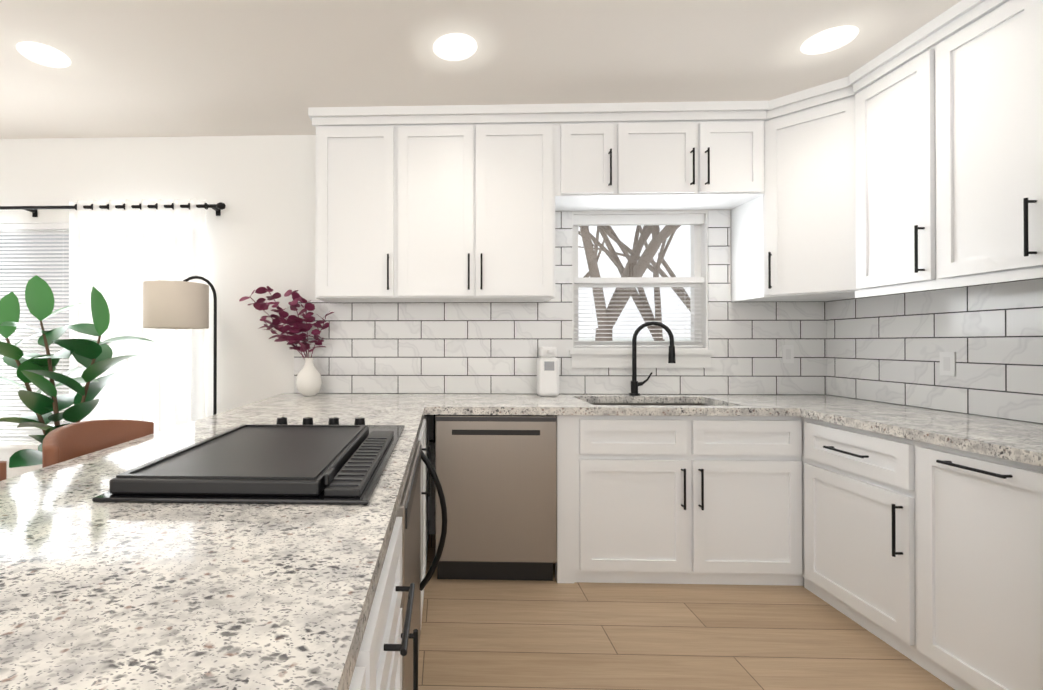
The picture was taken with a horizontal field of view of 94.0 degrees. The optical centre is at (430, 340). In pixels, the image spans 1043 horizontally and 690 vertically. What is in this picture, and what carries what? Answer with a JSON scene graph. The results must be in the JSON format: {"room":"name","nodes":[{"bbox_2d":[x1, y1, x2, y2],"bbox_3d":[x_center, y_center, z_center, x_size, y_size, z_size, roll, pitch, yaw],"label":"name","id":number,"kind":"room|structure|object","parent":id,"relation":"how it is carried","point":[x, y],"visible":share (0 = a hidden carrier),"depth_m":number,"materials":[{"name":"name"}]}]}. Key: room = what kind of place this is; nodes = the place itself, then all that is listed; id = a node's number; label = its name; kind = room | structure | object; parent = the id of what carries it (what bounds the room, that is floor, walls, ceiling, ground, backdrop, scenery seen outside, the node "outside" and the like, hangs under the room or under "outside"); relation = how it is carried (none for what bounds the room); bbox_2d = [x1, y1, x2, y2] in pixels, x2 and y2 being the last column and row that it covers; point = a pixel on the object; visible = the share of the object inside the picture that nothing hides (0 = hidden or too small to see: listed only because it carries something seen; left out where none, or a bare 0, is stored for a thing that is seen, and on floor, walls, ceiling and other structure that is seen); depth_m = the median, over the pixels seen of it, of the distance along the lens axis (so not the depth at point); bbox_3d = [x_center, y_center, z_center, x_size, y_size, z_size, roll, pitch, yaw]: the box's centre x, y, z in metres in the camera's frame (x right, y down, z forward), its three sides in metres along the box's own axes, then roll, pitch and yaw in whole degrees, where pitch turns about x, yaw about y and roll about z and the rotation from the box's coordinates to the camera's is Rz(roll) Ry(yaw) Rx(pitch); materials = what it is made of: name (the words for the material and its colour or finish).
{"room":"kitchen","nodes":[
{"label":"kitchen","id":0,"kind":"room"},
{"bbox_2d":[0,135,730,533],"bbox_3d":[-0.686,-0.048,3.195,6.700,2.600,0.150,0,0,2],"label":"wall","id":1,"kind":"structure","parent":0,"point":[260,231],"depth_m":3.14,"materials":[{"name":"white paint"}]},
{"bbox_2d":[0,221,68,460],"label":"dining room window","id":2,"kind":"structure","parent":1,"relation":"in","point":[8,449],"depth_m":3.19,"materials":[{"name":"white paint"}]},
{"bbox_2d":[0,223,68,440],"bbox_3d":[-2.801,-0.059,3.214,0.939,1.450,0.040,0,0,2],"label":"window blind","id":3,"kind":"object","parent":2,"relation":"attached to","point":[12,428],"visible":0.35,"depth_m":3.21,"materials":[{"name":"white plastic"}]},
{"bbox_2d":[0,199,225,432],"bbox_3d":[-2.544,0.162,3.106,2.490,2.120,0.133,0,0,2],"label":"curtain","id":4,"kind":"object","parent":1,"relation":"attached to","point":[120,252],"visible":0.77,"depth_m":3.06,"materials":[{"name":"white fabric"}]},
{"bbox_2d":[312,106,411,302],"bbox_3d":[-0.395,-0.798,2.937,0.542,1.097,0.346,0,0,2],"label":"upper cabinet","id":5,"kind":"object","parent":1,"relation":"attached to","point":[363,247],"depth_m":2.77,"materials":[{"name":"white paint"}]},
{"bbox_2d":[412,105,487,302],"bbox_3d":[0.031,-0.798,2.925,0.590,1.097,0.346,0,0,2],"label":"upper cabinet","id":6,"kind":"object","parent":1,"relation":"attached to","point":[450,142],"depth_m":2.76,"materials":[{"name":"white paint"}]},
{"bbox_2d":[488,104,559,301],"bbox_3d":[0.459,-0.798,2.912,0.528,1.097,0.346,0,0,2],"label":"upper cabinet","id":7,"kind":"object","parent":1,"relation":"attached to","point":[524,139],"depth_m":2.75,"materials":[{"name":"white paint"}]},
{"bbox_2d":[294,210,825,394],"bbox_3d":[0.811,-0.245,3.071,3.399,1.172,0.008,0,0,2],"label":"tile backsplash","id":8,"kind":"structure","parent":1,"relation":"attached to","point":[421,347],"depth_m":3.07,"materials":[{"name":"tile"}]},
{"bbox_2d":[782,345,793,362],"bbox_3d":[2.260,0.084,3.018,0.070,0.115,0.007,0,0,2],"label":"electrical outlet plate","id":9,"kind":"object","parent":8,"relation":"attached to","point":[787,350],"depth_m":3.02,"materials":[{"name":"white plastic"}]},
{"bbox_2d":[560,103,631,210],"bbox_3d":[0.929,-1.091,2.899,0.412,0.512,0.346,0,0,2],"label":"upper cabinet","id":10,"kind":"object","parent":1,"relation":"attached to","point":[596,138],"depth_m":2.73,"materials":[{"name":"white paint"}]},
{"bbox_2d":[569,211,713,367],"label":"kitchen window","id":11,"kind":"structure","parent":1,"relation":"in","point":[621,357],"depth_m":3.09,"materials":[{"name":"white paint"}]},
{"bbox_2d":[574,277,704,346],"bbox_3d":[1.342,-0.184,3.090,0.828,0.449,0.040,0,0,2],"label":"window blind","id":12,"kind":"object","parent":11,"relation":"attached to","point":[610,280],"visible":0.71,"depth_m":3.08,"materials":[{"name":"white plastic"}]},
{"bbox_2d":[574,214,704,225],"bbox_3d":[1.342,-0.782,3.094,0.832,0.062,0.038,0,0,2],"label":"blind valance","id":13,"kind":"object","parent":11,"relation":"attached to","point":[639,219],"visible":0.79,"depth_m":3.08,"materials":[{"name":"white paint"}]},
{"bbox_2d":[616,101,715,210],"bbox_3d":[1.294,-1.091,2.888,0.598,0.512,0.346,0,0,2],"label":"upper cabinet","id":14,"kind":"object","parent":1,"relation":"attached to","point":[674,143],"depth_m":2.72,"materials":[{"name":"white paint"}]},
{"bbox_2d":[688,101,763,211],"bbox_3d":[1.679,-1.091,2.877,0.452,0.512,0.346,0,0,2],"label":"upper cabinet","id":15,"kind":"object","parent":1,"relation":"attached to","point":[739,124],"depth_m":2.71,"materials":[{"name":"white paint"}]},
{"bbox_2d":[731,65,908,301],"bbox_3d":[2.196,-0.799,2.691,0.600,1.097,0.684,0,0,2],"label":"upper cabinet","id":16,"kind":"object","parent":1,"relation":"attached to","point":[802,240],"depth_m":2.58,"materials":[{"name":"white paint"}]},
{"bbox_2d":[864,8,951,291],"bbox_3d":[2.304,-0.802,2.208,0.354,1.097,0.518,0,0,2],"label":"upper cabinet","id":17,"kind":"object","parent":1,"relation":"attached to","point":[913,162],"depth_m":2.13,"materials":[{"name":"white paint"}]},
{"bbox_2d":[826,278,1042,423],"bbox_3d":[2.480,0.031,2.144,0.008,0.609,1.710,0,0,2],"label":"tile backsplash","id":18,"kind":"structure","parent":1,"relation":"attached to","point":[886,348],"depth_m":2.30,"materials":[{"name":"tile"}]},
{"bbox_2d":[940,352,955,375],"bbox_3d":[2.476,0.110,2.289,0.007,0.115,0.070,0,0,2],"label":"electrical outlet plate","id":19,"kind":"object","parent":18,"relation":"attached to","point":[947,363],"depth_m":2.28,"materials":[{"name":"white plastic"}]},
{"bbox_2d":[916,0,1042,287],"bbox_3d":[2.297,-0.803,1.822,0.346,1.097,0.535,0,0,2],"label":"upper cabinet","id":20,"kind":"object","parent":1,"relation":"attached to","point":[997,45],"depth_m":1.80,"materials":[{"name":"white paint"}]},
{"bbox_2d":[0,0,960,138],"bbox_3d":[-0.772,-1.372,0.328,6.700,0.020,5.900,0,0,2],"label":"ceiling","id":21,"kind":"structure","parent":0,"point":[162,68],"depth_m":2.27,"materials":[{"name":"white paint"}]},
{"bbox_2d":[16,41,70,67],"bbox_3d":[-1.825,-1.350,2.260,0.500,0.004,0.500,0,0,2],"label":"recessed light","id":22,"kind":"object","parent":21,"relation":"in","point":[42,54],"visible":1,"depth_m":2.25,"materials":[{"name":"white plastic"}]},
{"bbox_2d":[433,33,476,60],"bbox_3d":[0.114,-1.350,2.202,0.500,0.004,0.500,0,0,2],"label":"recessed light","id":23,"kind":"object","parent":21,"relation":"in","point":[454,46],"visible":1,"depth_m":2.19,"materials":[{"name":"white plastic"}]},
{"bbox_2d":[800,25,858,53],"bbox_3d":[1.794,-1.350,2.152,0.500,0.004,0.500,0,0,2],"label":"recessed light","id":24,"kind":"object","parent":21,"relation":"in","point":[828,40],"visible":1,"depth_m":2.14,"materials":[{"name":"white plastic"}]},
{"bbox_2d":[418,534,954,689],"bbox_3d":[-0.772,1.268,0.315,6.700,0.060,5.900,0,0,2],"label":"floor","id":25,"kind":"structure","parent":0,"point":[511,635],"depth_m":1.99,"materials":[{"name":"brown wood"}]},
{"bbox_2d":[0,461,6,480],"bbox_3d":[-0.951,0.755,0.953,0.470,0.977,0.487,0,0,2],"label":"stool","id":26,"kind":"object","parent":25,"relation":"on","point":[3,470],"visible":0.04,"depth_m":1.17,"materials":[{"name":"brown leather"}]},
{"bbox_2d":[0,275,153,467],"bbox_3d":[-1.670,0.471,2.186,0.761,1.553,0.542,0,0,2],"label":"rubber plant","id":27,"kind":"object","parent":25,"relation":"on","point":[94,358],"visible":0.6,"depth_m":2.18,"materials":[{"name":"green plant"}]},
{"bbox_2d":[42,419,153,467],"bbox_3d":[-0.933,0.758,1.553,0.470,0.977,0.487,0,0,2],"label":"stool","id":28,"kind":"object","parent":25,"relation":"on","point":[68,442],"visible":0.08,"depth_m":1.58,"materials":[{"name":"brown leather"}]},
{"bbox_2d":[143,276,216,414],"bbox_3d":[-1.399,0.433,2.819,0.542,1.635,0.344,0,0,2],"label":"floor lamp","id":29,"kind":"object","parent":25,"relation":"on","point":[183,304],"visible":0.81,"depth_m":2.70,"materials":[{"name":"beige fabric"}]},
{"bbox_2d":[349,591,388,689],"bbox_3d":[-0.397,0.803,0.039,0.607,0.868,1.267,0,0,2],"label":"base cabinet","id":30,"kind":"object","parent":25,"relation":"on","point":[388,655],"depth_m":0.68,"materials":[{"name":"white paint"}]},
{"bbox_2d":[0,393,427,689],"bbox_3d":[-0.540,0.353,1.237,0.950,0.040,3.748,0,0,2],"label":"countertop","id":31,"kind":"structure","parent":30,"relation":"on","point":[178,597],"depth_m":0.67,"materials":[{"name":"stone"}]},
{"bbox_2d":[92,416,404,504],"bbox_3d":[-0.395,0.307,1.414,0.568,0.050,0.890,0,0,2],"label":"cooktop","id":32,"kind":"object","parent":31,"relation":"in","point":[282,461],"visible":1,"depth_m":1.10,"materials":[{"name":"black metal"}]},
{"bbox_2d":[239,286,333,395],"bbox_3d":[-0.897,0.003,2.977,0.584,0.675,0.231,0,0,2],"label":"vase","id":33,"kind":"object","parent":31,"relation":"on","point":[309,382],"visible":1,"depth_m":2.95,"materials":[{"name":"white ceramic"}]},
{"bbox_2d":[376,495,408,689],"bbox_3d":[-0.373,0.807,0.819,0.607,0.868,0.582,0,0,2],"label":"base cabinet","id":34,"kind":"object","parent":25,"relation":"on","point":[394,577],"depth_m":0.99,"materials":[{"name":"white paint"}]},
{"bbox_2d":[403,431,424,689],"bbox_3d":[-0.352,0.810,1.515,0.607,0.868,0.810,0,0,2],"label":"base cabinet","id":35,"kind":"object","parent":25,"relation":"on","point":[415,483],"depth_m":1.55,"materials":[{"name":"white paint"}]},
{"bbox_2d":[420,415,428,585],"bbox_3d":[-0.331,0.814,2.226,0.607,0.868,0.612,0,0,2],"label":"base cabinet","id":36,"kind":"object","parent":25,"relation":"on","point":[425,425],"depth_m":2.52,"materials":[{"name":"white paint"}]},
{"bbox_2d":[429,415,432,526],"bbox_3d":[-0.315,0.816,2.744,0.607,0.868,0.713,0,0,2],"label":"base cabinet","id":37,"kind":"object","parent":25,"relation":"on","point":[430,465],"depth_m":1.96,"materials":[{"name":"white paint"}]},
{"bbox_2d":[435,415,556,580],"bbox_3d":[0.345,0.819,2.742,0.621,0.862,0.586,0,0,2],"label":"dishwasher","id":38,"kind":"object","parent":25,"relation":"on","point":[497,475],"visible":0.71,"depth_m":2.45,"materials":[{"name":"grey metal"}]},
{"bbox_2d":[553,403,803,585],"bbox_3d":[1.272,0.816,2.739,1.218,0.868,0.626,0,0,2],"label":"base cabinet","id":39,"kind":"object","parent":25,"relation":"on","point":[682,499],"visible":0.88,"depth_m":2.41,"materials":[{"name":"white paint"}]},
{"bbox_2d":[740,395,868,400],"bbox_3d":[2.174,0.360,2.687,0.648,0.040,0.390,0,0,2],"label":"countertop","id":40,"kind":"structure","parent":39,"relation":"on","point":[766,397],"depth_m":2.82,"materials":[{"name":"stone"}]},
{"bbox_2d":[801,417,1042,689],"bbox_3d":[2.139,0.812,1.857,0.664,0.868,1.118,0,0,2],"label":"base cabinet","id":41,"kind":"object","parent":25,"relation":"on","point":[928,557],"visible":0.96,"depth_m":1.76,"materials":[{"name":"white paint"}]},
{"bbox_2d":[424,394,897,415],"bbox_3d":[1.245,0.360,2.737,2.508,0.040,0.643,0,0,2],"label":"countertop","id":42,"kind":"structure","parent":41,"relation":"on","point":[438,404],"depth_m":2.55,"materials":[{"name":"stone"}]},
{"bbox_2d":[537,347,558,395],"bbox_3d":[0.727,0.188,2.940,0.130,0.304,0.117,0,0,2],"label":"jar","id":43,"kind":"object","parent":42,"relation":"on","point":[547,372],"visible":1,"depth_m":2.92,"materials":[{"name":"white plastic"}]},
{"bbox_2d":[590,403,709,405],"bbox_3d":[1.261,0.488,2.719,0.772,0.214,0.422,0,0,2],"label":"sink basin","id":44,"kind":"object","parent":42,"relation":"in","point":[682,404],"visible":0.04,"depth_m":2.92,"materials":[{"name":"silver metal"}]},
{"bbox_2d":[629,321,675,395],"bbox_3d":[1.368,0.110,2.951,0.262,0.461,0.064,0,0,27],"label":"faucet","id":45,"kind":"object","parent":42,"relation":"on","point":[635,383],"visible":1,"depth_m":2.97,"materials":[{"name":"black metal"}]},
{"bbox_2d":[796,405,1042,466],"bbox_3d":[2.149,0.356,1.835,0.648,0.040,1.075,0,0,2],"label":"countertop","id":46,"kind":"structure","parent":41,"relation":"on","point":[1014,440],"depth_m":1.90,"materials":[{"name":"stone"}]},
{"label":"outside","id":47,"kind":"structure","parent":0,"visible":0},
{"bbox_2d":[578,225,689,340],"bbox_3d":[3.455,-1.865,7.661,8.775,6.917,6.992,0,0,2],"label":"tree","id":48,"kind":"object","parent":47,"point":[633,267],"depth_m":6.50,"materials":[{"name":"brown plant"}]}
]}

